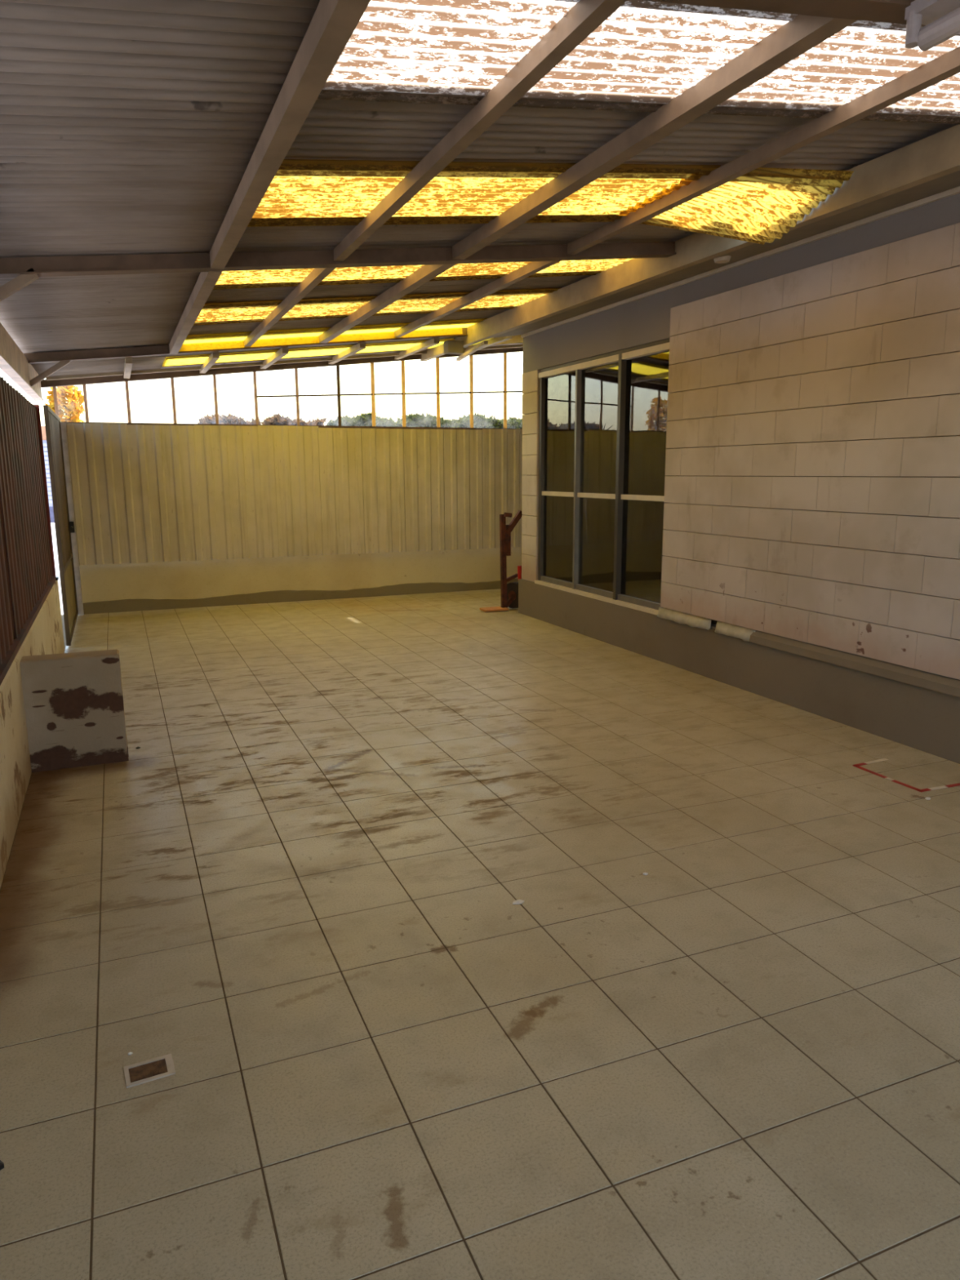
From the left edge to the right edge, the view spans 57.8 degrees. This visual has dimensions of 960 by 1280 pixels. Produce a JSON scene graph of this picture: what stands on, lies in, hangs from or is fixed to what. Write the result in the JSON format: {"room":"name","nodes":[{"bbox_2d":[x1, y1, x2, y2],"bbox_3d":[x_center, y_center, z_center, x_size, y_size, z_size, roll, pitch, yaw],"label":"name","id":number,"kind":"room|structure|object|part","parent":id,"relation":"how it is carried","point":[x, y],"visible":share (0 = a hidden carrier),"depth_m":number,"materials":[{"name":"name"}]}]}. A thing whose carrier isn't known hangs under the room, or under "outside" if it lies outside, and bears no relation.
{"room":"covered patio","nodes":[
{"label":"covered patio","id":0,"kind":"room"},
{"bbox_2d":[0,580,64,888],"bbox_3d":[-1.771,0.695,2.950,0.170,0.714,9.860,-5,12,-22],"label":"wall","id":1,"kind":"structure","parent":0,"point":[45,636],"depth_m":3.98,"materials":[{"name":"beige paint"}]},
{"bbox_2d":[0,377,58,685],"bbox_3d":[-1.938,-0.447,3.219,0.095,1.428,8.833,-5,12,-22],"label":"fence","id":2,"kind":"object","parent":1,"relation":"on","point":[28,575],"visible":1,"depth_m":5.26,"materials":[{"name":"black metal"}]},
{"bbox_3d":[-1.905,0.239,3.340,0.034,0.034,8.789,-5,12,-22],"label":"rail","id":3,"kind":"part","parent":2,"relation":"part of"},
{"bbox_3d":[-3.604,-1.209,7.197,0.048,1.428,0.034,-5,12,-22],"label":"post","id":4,"kind":"part","parent":2,"relation":"part of","materials":[{"name":"metal"}]},
{"bbox_2d":[19,648,128,772],"bbox_3d":[-2.102,0.362,4.518,0.472,0.579,0.159,-5,12,-22],"label":"box","id":5,"kind":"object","parent":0,"point":[73,701],"depth_m":4.45,"materials":[{"name":"paint"}]},
{"bbox_2d":[65,422,527,603],"bbox_3d":[-1.584,-1.460,10.370,6.154,2.118,0.215,-5,12,-22],"label":"wall","id":6,"kind":"structure","parent":0,"point":[162,511],"depth_m":9.99,"materials":[{"name":"beige metal"}]},
{"bbox_2d":[40,346,523,428],"bbox_3d":[-1.724,-2.992,9.945,5.950,1.075,0.061,-5,12,-22],"label":"window","id":7,"kind":"structure","parent":6,"relation":"in","point":[112,379],"depth_m":9.84,"materials":[{"name":"brown metal"}]},
{"bbox_3d":[-1.682,-2.457,10.087,5.848,0.051,0.048,-5,12,-22],"label":"rail","id":8,"kind":"part","parent":6,"relation":"part of","materials":[{"name":"metal"}]},
{"bbox_2d":[82,577,518,613],"bbox_3d":[-1.695,-0.565,10.420,5.814,0.139,0.017,-5,12,-22],"label":"baseboard","id":9,"kind":"structure","parent":6,"relation":"attached to","point":[279,596],"depth_m":10.15,"materials":[{"name":"brown paint"}]},
{"bbox_2d":[0,588,959,1279],"bbox_3d":[0.495,0.596,5.052,5.950,0.119,11.968,-5,12,-22],"label":"floor","id":10,"kind":"structure","parent":0,"point":[737,1057],"depth_m":2.65,"materials":[{"name":"tile"}]},
{"bbox_2d":[0,1160,4,1169],"bbox_3d":[-1.057,1.145,1.896,0.032,0.020,0.032,3,11,17],"label":"stone","id":11,"kind":"object","parent":10,"relation":"on","point":[2,1164],"visible":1,"depth_m":1.90,"materials":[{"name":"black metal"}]},
{"bbox_2d":[60,422,84,615],"bbox_3d":[-4.302,-1.252,9.135,0.085,2.006,0.068,-5,12,-22],"label":"gate post","id":12,"kind":"object","parent":10,"relation":"on","point":[64,432],"visible":0.64,"depth_m":9.10,"materials":[{"name":"grey metal"}]},
{"bbox_2d":[43,404,78,645],"bbox_3d":[-3.923,-1.109,8.226,0.075,2.026,1.887,-5,12,-22],"label":"gate","id":13,"kind":"object","parent":12,"relation":"attached to","point":[64,527],"visible":1,"depth_m":7.96,"materials":[{"name":"black metal"}]},
{"bbox_3d":[-3.947,-2.086,8.029,0.027,0.034,1.819,-5,12,-22],"label":"rail","id":14,"kind":"part","parent":13,"relation":"part of","materials":[{"name":"grey metal"}]},
{"bbox_3d":[-3.941,-1.403,8.162,0.012,1.377,1.819,-5,12,-22],"label":"corrugated panel","id":15,"kind":"part","parent":13,"relation":"part of","materials":[{"name":"grey metal"}]},
{"bbox_3d":[-3.939,-0.731,8.292,0.027,0.034,1.819,-5,12,-22],"label":"rail","id":16,"kind":"part","parent":13,"relation":"part of","materials":[{"name":"grey metal"}]},
{"bbox_3d":[-3.941,-0.430,8.349,0.007,0.578,1.819,-5,12,-22],"label":"kick panel","id":17,"kind":"part","parent":13,"relation":"part of","materials":[{"name":"grey metal"}]},
{"bbox_3d":[-3.936,-0.130,8.408,0.027,0.034,1.819,-5,12,-22],"label":"rail","id":18,"kind":"part","parent":13,"relation":"part of","materials":[{"name":"grey metal"}]},
{"bbox_2d":[124,1053,175,1088],"bbox_3d":[-0.838,1.093,2.206,0.116,0.006,0.082,-6,12,-26],"label":"floor drain","id":19,"kind":"object","parent":10,"relation":"on","point":[160,1067],"visible":1,"depth_m":2.20,"materials":[{"name":"brown metal"}]},
{"bbox_2d":[480,510,522,612],"bbox_3d":[0.247,-0.856,9.392,0.479,1.070,0.289,-5,12,-22],"label":"hand truck","id":20,"kind":"object","parent":10,"relation":"on","point":[508,592],"visible":0.84,"depth_m":9.40,"materials":[{"name":"metal"}]},
{"bbox_3d":[0.154,-0.337,9.452,0.272,0.020,0.170,-5,12,-22],"label":"foot plate","id":21,"kind":"part","parent":20,"relation":"part of","materials":[{"name":"orange metal"}]},
{"bbox_3d":[0.253,-0.840,9.407,0.065,1.032,0.065,-5,12,-22],"label":"post","id":22,"kind":"part","parent":20,"relation":"part of","materials":[{"name":"metal"}]},
{"bbox_3d":[0.326,-0.425,9.508,0.145,0.150,0.034,-5,12,-22],"label":"axle arm","id":23,"kind":"part","parent":20,"relation":"part of","materials":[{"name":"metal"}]},
{"bbox_3d":[0.361,-1.256,9.364,0.228,0.276,0.048,-5,12,-22],"label":"diagonal arm","id":24,"kind":"part","parent":20,"relation":"part of","materials":[{"name":"metal"}]},
{"bbox_2d":[512,899,524,904],"bbox_3d":[0.135,0.920,3.056,0.049,0.006,0.027,-5,12,-22],"label":"paper scrap","id":25,"kind":"object","parent":10,"relation":"on","point":[517,901],"visible":1,"depth_m":3.05,"materials":[{"name":"white paper"}]},
{"bbox_2d":[852,758,959,791],"bbox_3d":[2.155,0.663,4.337,0.372,0.001,0.442,-5,12,-22],"label":"tape","id":26,"kind":"object","parent":10,"relation":"on","point":[858,765],"visible":1,"depth_m":4.22,"materials":[{"name":"plastic"}]},
{"bbox_2d":[0,0,959,401],"bbox_3d":[0.480,-2.092,4.549,6.073,0.922,12.003,-5,12,-22],"label":"ceiling","id":27,"kind":"structure","parent":0,"point":[202,185],"depth_m":3.52,"materials":[{"name":"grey metal"}]},
{"bbox_2d":[713,255,730,263],"bbox_3d":[1.524,-2.396,5.476,0.107,0.027,0.109,-5,12,-22],"label":"recessed light","id":28,"kind":"object","parent":27,"relation":"in","point":[726,259],"visible":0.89,"depth_m":5.45,"materials":[{"name":"white metal"}]},
{"bbox_2d":[904,0,959,51],"bbox_3d":[1.294,-1.617,2.143,0.100,0.117,0.524,-5,12,-22],"label":"tube light","id":29,"kind":"object","parent":27,"relation":"hanging from","point":[941,18],"visible":1,"depth_m":2.31,"materials":[{"name":"white plastic"}]},
{"bbox_2d":[521,193,959,679],"bbox_3d":[3.005,-1.077,4.725,1.436,3.264,10.030,-5,12,-22],"label":"wall","id":30,"kind":"structure","parent":0,"point":[812,477],"depth_m":5.23,"materials":[{"name":"beige brick"}]},
{"bbox_2d":[534,337,676,614],"bbox_3d":[1.062,-1.418,7.689,0.133,2.111,2.329,-5,12,-22],"label":"window","id":31,"kind":"structure","parent":30,"relation":"in","point":[602,418],"depth_m":7.61,"materials":[{"name":"metal"}]},
{"bbox_3d":[0.776,-1.547,8.389,0.003,1.986,0.700,-5,12,-22],"label":"pane","id":32,"kind":"part","parent":31,"relation":"part of","materials":[{"name":"clear glass"}]},
{"bbox_3d":[1.067,-0.399,7.887,0.133,0.034,2.329,-5,12,-22],"label":"sill","id":33,"kind":"part","parent":31,"relation":"part of","materials":[{"name":"white metal"}]},
{"bbox_3d":[1.060,-1.418,7.716,0.003,1.986,0.714,-5,12,-22],"label":"pane","id":34,"kind":"part","parent":31,"relation":"part of","materials":[{"name":"clear glass"}]},
{"bbox_3d":[1.074,-2.439,7.498,0.082,0.034,2.329,-5,12,-22],"label":"head frame","id":35,"kind":"part","parent":31,"relation":"part of","materials":[{"name":"metal"}]},
{"bbox_3d":[1.366,-1.280,6.993,0.003,1.986,0.785,-5,12,-22],"label":"pane","id":36,"kind":"part","parent":31,"relation":"part of","materials":[{"name":"clear glass"}]},
{"bbox_2d":[518,578,959,764],"bbox_3d":[2.341,0.367,4.730,0.068,0.432,10.047,-5,12,-22],"label":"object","id":37,"kind":"structure","parent":30,"relation":"attached to","point":[913,708],"depth_m":5.60,"materials":[{"name":"grey paint"}]},
{"bbox_2d":[520,186,959,337],"bbox_3d":[2.349,-2.208,4.231,0.027,0.048,10.030,-5,12,-22],"label":"trim","id":38,"kind":"structure","parent":30,"relation":"attached to","point":[956,190],"depth_m":5.39,"materials":[{"name":"white metal"}]},
{"label":"outside","id":39,"kind":"structure","parent":0,"visible":0},
{"bbox_2d":[50,522,63,614],"bbox_3d":[-6.529,-1.227,15.377,102.000,0.150,85.000,-5,12,-22],"label":"ground","id":40,"kind":"structure","parent":39,"point":[52,524],"depth_m":16.63,"materials":[{"name":"white concrete"}]},
{"bbox_2d":[41,426,54,522],"bbox_3d":[-15.505,-5.726,30.173,6.120,3.148,3.468,-5,12,-22],"label":"building","id":41,"kind":"structure","parent":40,"relation":"on","point":[43,429],"depth_m":28.83,"materials":[{"name":"white"}]},
{"bbox_2d":[43,385,84,422],"bbox_3d":[-5.268,-1.952,11.263,0.521,2.826,0.536,-5,12,-22],"label":"tree","id":42,"kind":"object","parent":40,"relation":"on","point":[73,409],"visible":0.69,"depth_m":10.99,"materials":[{"name":"orange plant"}]},
{"bbox_2d":[197,412,261,424],"bbox_3d":[-3.268,-1.776,11.482,0.875,2.379,0.715,-5,12,-22],"label":"dry bush","id":43,"kind":"object","parent":40,"relation":"on","point":[206,420],"visible":0.1,"depth_m":11.05,"materials":[{"name":"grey plant"}]},
{"bbox_2d":[213,416,248,424],"bbox_3d":[-3.020,-1.613,10.789,0.504,2.315,0.068,-5,12,-22],"label":"spiky plant","id":44,"kind":"object","parent":40,"relation":"on","point":[231,416],"visible":0.09,"depth_m":10.59,"materials":[{"name":"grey plant"}]},
{"bbox_2d":[260,413,326,426],"bbox_3d":[-2.488,-1.844,11.793,0.858,2.384,0.696,-5,12,-22],"label":"dry bush","id":45,"kind":"object","parent":40,"relation":"on","point":[277,420],"visible":0.2,"depth_m":11.35,"materials":[{"name":"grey plant"}]},
{"bbox_2d":[326,412,397,426],"bbox_3d":[-1.627,-1.943,12.134,0.936,2.442,0.716,-5,12,-22],"label":"bush","id":46,"kind":"object","parent":40,"relation":"on","point":[362,420],"visible":0.3,"depth_m":11.72,"materials":[{"name":"green plant"}]},
{"bbox_2d":[395,412,460,427],"bbox_3d":[-0.764,-2.013,12.487,0.948,2.435,0.704,-5,12,-22],"label":"bush","id":47,"kind":"object","parent":40,"relation":"on","point":[415,420],"visible":0.3,"depth_m":12.05,"materials":[{"name":"green plant"}]},
{"bbox_2d":[456,411,520,428],"bbox_3d":[0.103,-2.099,12.836,0.940,2.461,0.702,-5,12,-22],"label":"bush","id":48,"kind":"object","parent":40,"relation":"on","point":[479,420],"visible":0.27,"depth_m":12.39,"materials":[{"name":"green plant"}]},
{"bbox_2d":[517,417,522,428],"bbox_3d":[0.958,-2.154,13.187,0.948,2.428,0.711,-5,12,-22],"label":"bush","id":49,"kind":"object","parent":40,"relation":"on","point":[520,425],"visible":0.02,"depth_m":12.83,"materials":[{"name":"green plant"}]}
]}

